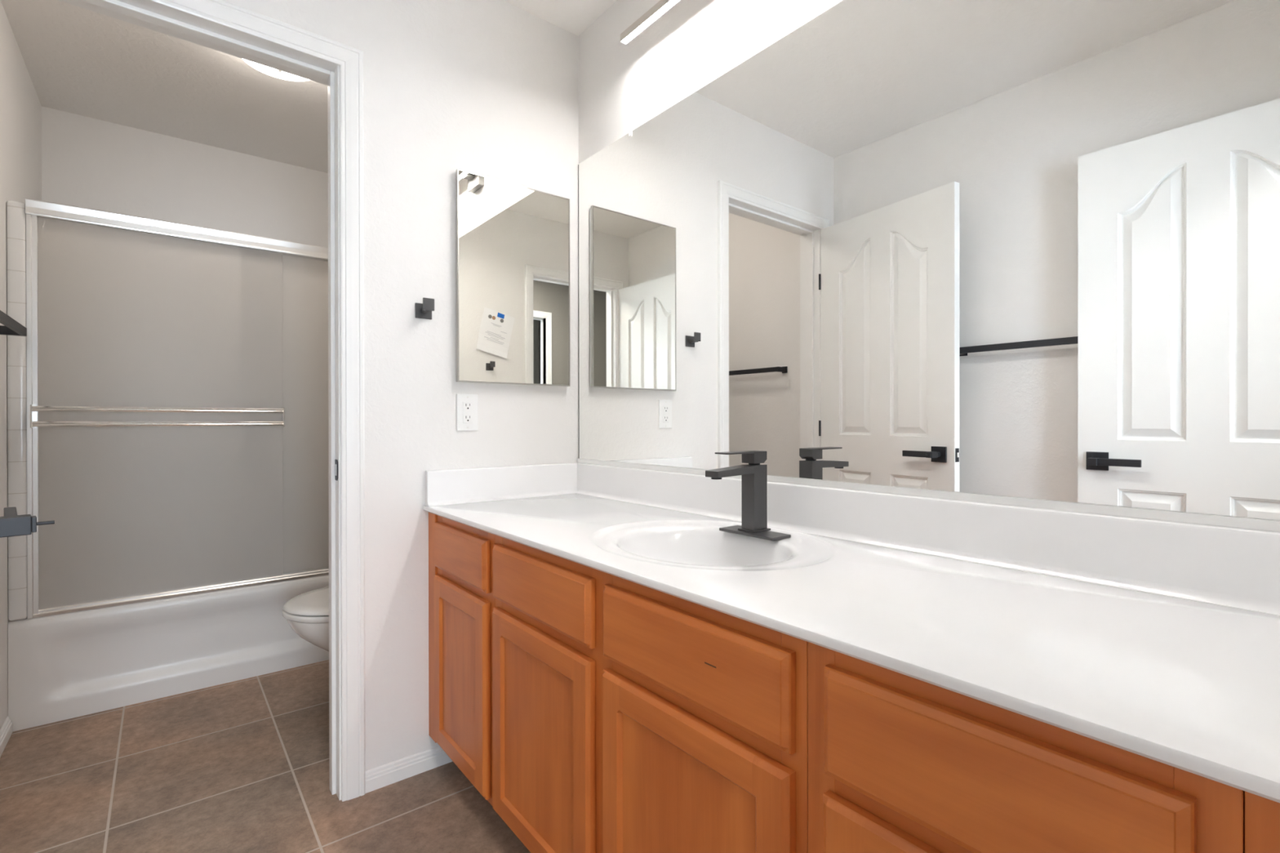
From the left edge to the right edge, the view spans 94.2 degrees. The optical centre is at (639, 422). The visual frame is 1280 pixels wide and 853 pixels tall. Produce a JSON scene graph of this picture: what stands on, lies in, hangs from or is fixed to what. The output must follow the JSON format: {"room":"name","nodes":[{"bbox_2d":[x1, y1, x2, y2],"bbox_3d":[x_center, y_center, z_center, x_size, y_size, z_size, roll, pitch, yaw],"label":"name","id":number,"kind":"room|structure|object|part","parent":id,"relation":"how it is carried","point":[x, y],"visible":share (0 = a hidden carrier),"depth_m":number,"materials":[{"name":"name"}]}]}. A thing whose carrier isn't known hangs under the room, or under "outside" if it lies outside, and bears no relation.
{"room":"bathroom","nodes":[
{"label":"bathroom","id":0,"kind":"room"},
{"bbox_2d":[0,0,41,729],"bbox_3d":[-2.164,-0.167,1.943,0.120,2.440,1.885,0,0,-39],"label":"wall","id":1,"kind":"structure","parent":0,"point":[20,107],"depth_m":2.03,"materials":[{"name":"white paint"}]},
{"bbox_2d":[0,716,12,757],"bbox_3d":[-1.834,1.025,1.642,0.012,0.057,0.960,0,0,-39],"label":"baseboard","id":2,"kind":"structure","parent":1,"relation":"attached to","point":[6,731],"depth_m":1.95,"materials":[{"name":"white paint"}]},
{"bbox_2d":[0,310,26,336],"bbox_3d":[-1.803,-0.288,1.647,0.072,0.037,0.634,0,0,-39],"label":"towel bar","id":3,"kind":"object","parent":1,"relation":"attached to","point":[11,327],"visible":1,"depth_m":1.80,"materials":[{"name":"black metal"}]},
{"bbox_3d":[-1.991,-0.289,1.881,0.071,0.027,0.022,0,0,-39],"label":"post","id":4,"kind":"part","parent":3,"relation":"part of","materials":[{"name":"black metal"}]},
{"bbox_2d":[6,200,27,621],"bbox_3d":[-1.767,-0.041,2.809,1.582,1.433,0.772,0,0,-39],"label":"tile","id":5,"kind":"structure","parent":1,"relation":"attached to","point":[15,211],"depth_m":2.03,"materials":[{"name":"white tile"}]},
{"bbox_2d":[0,506,54,537],"bbox_3d":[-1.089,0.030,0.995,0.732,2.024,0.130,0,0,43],"label":"door handle","id":6,"kind":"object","parent":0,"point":[11,524],"depth_m":0.81,"materials":[{"name":"black metal"}]},
{"bbox_3d":[-0.913,0.142,0.863,0.124,0.026,0.013,0,0,43],"label":"lever","id":7,"kind":"part","parent":6,"relation":"part of","materials":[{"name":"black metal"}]},
{"bbox_2d":[41,106,328,247],"bbox_3d":[-2.049,-0.170,3.161,1.583,2.440,0.128,0,0,-39],"label":"wall","id":8,"kind":"structure","parent":0,"point":[87,162],"depth_m":2.90,"materials":[{"name":"white paint"}]},
{"bbox_2d":[0,659,530,852],"bbox_3d":[-0.875,1.082,1.663,1.870,0.060,3.937,0,0,-39],"label":"floor","id":9,"kind":"structure","parent":0,"point":[240,766],"depth_m":1.70,"materials":[{"name":"brown tile"}]},
{"bbox_2d":[7,574,328,732],"bbox_3d":[-1.766,0.864,2.810,1.578,0.374,0.768,0,0,-39],"label":"bathtub","id":10,"kind":"object","parent":9,"relation":"on","point":[61,667],"visible":0.63,"depth_m":2.25,"materials":[{"name":"white ceramic"}]},
{"bbox_2d":[25,198,328,618],"bbox_3d":[-1.530,-0.046,2.513,1.487,1.446,0.099,0,0,-39],"label":"shower door","id":11,"kind":"structure","parent":10,"relation":"on","point":[177,373],"depth_m":2.30,"materials":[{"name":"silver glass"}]},
{"bbox_3d":[-1.779,0.006,2.257,0.746,0.018,0.008,0,0,-39],"label":"rail","id":12,"kind":"part","parent":11,"relation":"part of","materials":[{"name":"silver metal"}]},
{"bbox_3d":[-1.779,-0.047,2.257,0.746,0.018,0.008,0,0,-39],"label":"rail","id":13,"kind":"part","parent":11,"relation":"part of","materials":[{"name":"silver metal"}]},
{"bbox_3d":[-1.311,-0.035,2.727,0.862,1.379,0.006,0,0,-39],"label":"glass panel","id":14,"kind":"part","parent":11,"relation":"part of","materials":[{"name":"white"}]},
{"bbox_2d":[281,586,328,651],"bbox_3d":[-0.907,0.665,2.307,0.829,0.772,0.420,0,0,-39],"label":"toilet","id":15,"kind":"object","parent":9,"relation":"on","point":[307,614],"visible":0.16,"depth_m":2.02,"materials":[{"name":"white ceramic"}]},
{"bbox_3d":[-1.020,0.662,2.217,0.541,0.020,0.376,0,0,-39],"label":"seat","id":16,"kind":"part","parent":15,"relation":"part of","materials":[{"name":"white plastic"}]},
{"bbox_3d":[-1.018,0.641,2.218,0.537,0.018,0.374,0,0,-39],"label":"lid","id":17,"kind":"part","parent":15,"relation":"part of","materials":[{"name":"white plastic"}]},
{"bbox_3d":[-0.956,0.862,2.268,0.679,0.379,0.364,0,0,-39],"label":"bowl","id":18,"kind":"part","parent":15,"relation":"part of","materials":[{"name":"white ceramic"}]},
{"bbox_2d":[428,512,495,806],"bbox_3d":[-0.299,0.659,1.793,0.543,0.784,0.451,0,0,-39],"label":"vanity cabinet","id":19,"kind":"object","parent":9,"relation":"on","point":[462,602],"visible":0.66,"depth_m":1.59,"materials":[{"name":"brown wood"}]},
{"bbox_3d":[-0.488,0.691,1.611,0.005,0.376,0.244,0,0,-39],"label":"panel","id":20,"kind":"part","parent":19,"relation":"part of","materials":[{"name":"brown wood"}]},
{"bbox_3d":[-0.488,0.691,1.610,0.018,0.486,0.354,0,0,-39],"label":"door","id":21,"kind":"part","parent":19,"relation":"part of","materials":[{"name":"brown wood"}]},
{"bbox_3d":[-0.489,0.359,1.609,0.018,0.130,0.354,0,0,-39],"label":"drawer","id":22,"kind":"part","parent":19,"relation":"part of","materials":[{"name":"brown wood"}]},
{"bbox_3d":[-0.471,0.289,1.618,0.019,0.042,0.314,0,0,-39],"label":"rail","id":23,"kind":"part","parent":19,"relation":"part of","materials":[{"name":"brown wood"}]},
{"bbox_3d":[-0.471,0.434,1.619,0.019,0.045,0.314,0,0,-39],"label":"rail","id":24,"kind":"part","parent":19,"relation":"part of","materials":[{"name":"brown wood"}]},
{"bbox_2d":[492,534,808,852],"bbox_3d":[0.125,0.660,1.264,0.543,0.784,0.905,0,0,-39],"label":"vanity cabinet","id":25,"kind":"object","parent":9,"relation":"on","point":[628,717],"visible":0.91,"depth_m":1.01,"materials":[{"name":"brown wood"}]},
{"bbox_3d":[-0.220,0.691,1.277,0.005,0.376,0.308,0,0,-39],"label":"panel","id":26,"kind":"part","parent":25,"relation":"part of","materials":[{"name":"brown wood"}]},
{"bbox_3d":[-0.221,0.691,1.276,0.018,0.486,0.418,0,0,-39],"label":"door","id":27,"kind":"part","parent":25,"relation":"part of","materials":[{"name":"brown wood"}]},
{"bbox_3d":[-0.221,0.359,1.275,0.018,0.130,0.418,0,0,-39],"label":"drawer","id":28,"kind":"part","parent":25,"relation":"part of","materials":[{"name":"brown wood"}]},
{"bbox_3d":[-0.203,0.289,1.283,0.019,0.042,0.384,0,0,-39],"label":"rail","id":29,"kind":"part","parent":25,"relation":"part of","materials":[{"name":"brown wood"}]},
{"bbox_3d":[-0.203,0.435,1.284,0.019,0.045,0.384,0,0,-39],"label":"rail","id":30,"kind":"part","parent":25,"relation":"part of","materials":[{"name":"brown wood"}]},
{"bbox_3d":[0.065,0.692,0.921,0.005,0.376,0.302,0,0,-39],"label":"panel","id":31,"kind":"part","parent":25,"relation":"part of","materials":[{"name":"brown wood"}]},
{"bbox_3d":[0.075,0.290,0.936,0.019,0.042,0.378,0,0,-39],"label":"rail","id":32,"kind":"part","parent":25,"relation":"part of","materials":[{"name":"brown wood"}]},
{"bbox_3d":[0.075,0.435,0.936,0.019,0.045,0.378,0,0,-39],"label":"rail","id":33,"kind":"part","parent":25,"relation":"part of","materials":[{"name":"brown wood"}]},
{"bbox_3d":[0.064,0.692,0.920,0.018,0.486,0.412,0,0,-39],"label":"door","id":34,"kind":"part","parent":25,"relation":"part of","materials":[{"name":"brown wood"}]},
{"bbox_3d":[0.064,0.360,0.919,0.018,0.130,0.412,0,0,-39],"label":"drawer","id":35,"kind":"part","parent":25,"relation":"part of","materials":[{"name":"brown wood"}]},
{"bbox_2d":[422,462,1279,803],"bbox_3d":[0.131,0.269,1.260,0.558,0.245,1.820,0,0,-39],"label":"countertop","id":36,"kind":"structure","parent":25,"relation":"on","point":[1156,640],"depth_m":0.87,"materials":[{"name":"white stone"}]},
{"bbox_2d":[705,450,791,541],"bbox_3d":[0.223,0.161,1.325,0.169,0.188,0.158,0,0,-39],"label":"faucet","id":37,"kind":"object","parent":36,"relation":"on","point":[753,474],"visible":1,"depth_m":1.34,"materials":[{"name":"black metal"}]},
{"bbox_3d":[0.200,0.108,1.315,0.120,0.021,0.038,0,0,-39],"label":"spout","id":38,"kind":"part","parent":37,"relation":"part of","materials":[{"name":"black metal"}]},
{"bbox_3d":[0.219,0.068,1.331,0.110,0.004,0.038,0,0,-39],"label":"handle lever","id":39,"kind":"part","parent":37,"relation":"part of","materials":[{"name":"black metal"}]},
{"bbox_3d":[0.262,0.080,1.365,0.045,0.027,0.038,0,0,-39],"label":"handle","id":40,"kind":"part","parent":37,"relation":"part of","materials":[{"name":"black metal"}]},
{"bbox_3d":[0.259,0.251,1.354,0.063,0.006,0.158,0,0,-39],"label":"plate","id":41,"kind":"part","parent":37,"relation":"part of","materials":[{"name":"black metal"}]},
{"bbox_2d":[807,641,1279,852],"bbox_3d":[0.553,0.661,0.729,0.543,0.784,0.463,0,0,-39],"label":"vanity cabinet","id":42,"kind":"object","parent":9,"relation":"on","point":[898,762],"visible":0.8,"depth_m":0.58,"materials":[{"name":"brown wood"}]},
{"bbox_3d":[0.327,0.692,0.592,0.018,0.486,0.331,0,0,-39],"label":"door","id":43,"kind":"part","parent":42,"relation":"part of","materials":[{"name":"brown wood"}]},
{"bbox_3d":[0.340,0.436,0.606,0.019,0.045,0.309,0,0,-39],"label":"rail","id":44,"kind":"part","parent":42,"relation":"part of","materials":[{"name":"brown wood"}]},
{"bbox_3d":[0.340,0.290,0.606,0.019,0.042,0.309,0,0,-39],"label":"rail","id":45,"kind":"part","parent":42,"relation":"part of","materials":[{"name":"brown wood"}]},
{"bbox_2d":[0,0,617,173],"bbox_3d":[-0.878,-1.418,1.657,1.870,0.060,3.937,0,0,-39],"label":"ceiling","id":46,"kind":"structure","parent":0,"point":[78,60],"depth_m":2.43,"materials":[{"name":"white paint"}]},
{"bbox_2d":[242,58,308,80],"bbox_3d":[-1.311,-1.333,2.167,0.304,0.110,0.304,0,0,-39],"label":"ceiling light","id":47,"kind":"object","parent":46,"relation":"attached to","point":[265,69],"visible":0.14,"depth_m":2.20,"materials":[{"name":"white plastic"}]},
{"bbox_2d":[223,0,578,771],"bbox_3d":[-0.882,-0.168,1.689,1.602,2.440,0.115,0,0,-39],"label":"wall","id":48,"kind":"structure","parent":0,"point":[490,88],"depth_m":1.80,"materials":[{"name":"white paint"}]},
{"bbox_2d":[58,0,364,801],"bbox_3d":[-1.141,0.004,1.481,0.816,2.099,0.148,0,0,-39],"label":"trim","id":49,"kind":"structure","parent":48,"relation":"attached to","point":[220,25],"depth_m":1.66,"materials":[{"name":"white paint"}]},
{"bbox_3d":[-0.849,0.134,1.667,0.003,0.058,0.033,0,0,-39],"label":"strike plate","id":50,"kind":"part","parent":49,"relation":"part of","materials":[{"name":"black metal"}]},
{"bbox_2d":[364,746,453,793],"bbox_3d":[-0.682,1.023,1.769,0.256,0.057,0.012,0,0,-39],"label":"baseboard","id":51,"kind":"structure","parent":48,"relation":"attached to","point":[381,776],"depth_m":1.75,"materials":[{"name":"white paint"}]},
{"bbox_2d":[415,297,434,319],"bbox_3d":[-0.639,-0.339,1.777,0.049,0.054,0.050,0,0,-39],"label":"robe hook","id":52,"kind":"object","parent":48,"relation":"attached to","point":[424,310],"visible":1,"depth_m":1.78,"materials":[{"name":"black metal"}]},
{"bbox_3d":[-0.652,-0.334,1.794,0.049,0.045,0.006,0,0,-39],"label":"plate","id":53,"kind":"part","parent":52,"relation":"part of","materials":[{"name":"black metal"}]},
{"bbox_3d":[-0.638,-0.335,1.777,0.016,0.014,0.040,0,0,-39],"label":"arm","id":54,"kind":"part","parent":52,"relation":"part of","materials":[{"name":"black metal"}]},
{"bbox_3d":[-0.625,-0.348,1.760,0.033,0.036,0.006,0,0,-39],"label":"plate","id":55,"kind":"part","parent":52,"relation":"part of","materials":[{"name":"black metal"}]},
{"bbox_2d":[456,393,478,431],"bbox_3d":[-0.545,-0.031,1.880,0.070,0.116,0.007,0,0,-39],"label":"wall outlet","id":56,"kind":"object","parent":48,"relation":"attached to","point":[467,405],"visible":1,"depth_m":1.88,"materials":[{"name":"white plastic"}]},
{"bbox_2d":[462,401,472,422],"bbox_3d":[-0.543,-0.031,1.879,0.033,0.067,0.003,0,0,-39],"label":"receptacle","id":57,"kind":"object","parent":56,"relation":"attached to","point":[467,406],"depth_m":1.88,"materials":[{"name":"white plastic"}]},
{"bbox_2d":[455,168,569,386],"bbox_3d":[-0.412,-0.455,1.975,0.407,0.659,0.025,0,0,-39],"label":"medicine cabinet","id":58,"kind":"object","parent":48,"relation":"attached to","point":[513,240],"visible":1,"depth_m":1.95,"materials":[{"name":"silver mirror"}]},
{"bbox_2d":[577,0,842,163],"bbox_3d":[-0.194,-0.170,2.207,0.120,2.440,3.937,0,0,-39],"label":"wall","id":59,"kind":"structure","parent":0,"point":[622,86],"depth_m":1.79,"materials":[{"name":"white paint"}]},
{"bbox_2d":[620,0,679,44],"bbox_3d":[0.313,-1.155,1.403,0.090,0.112,1.080,0,0,-39],"label":"vanity light","id":60,"kind":"object","parent":59,"relation":"attached to","point":[661,6],"visible":1,"depth_m":1.71,"materials":[{"name":"silver metal"}]},
{"bbox_2d":[576,462,1279,615],"bbox_3d":[0.336,0.199,1.424,0.034,0.106,1.820,0,0,-39],"label":"backsplash","id":61,"kind":"structure","parent":59,"relation":"attached to","point":[1239,568],"depth_m":1.03,"materials":[{"name":"white stone"}]},
{"bbox_2d":[577,0,1279,532],"bbox_3d":[0.344,-0.396,1.431,0.010,1.083,1.814,0,0,-39],"label":"wall mirror","id":62,"kind":"object","parent":59,"relation":"attached to","point":[1022,253],"visible":1,"depth_m":1.10,"materials":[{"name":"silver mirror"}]}
]}

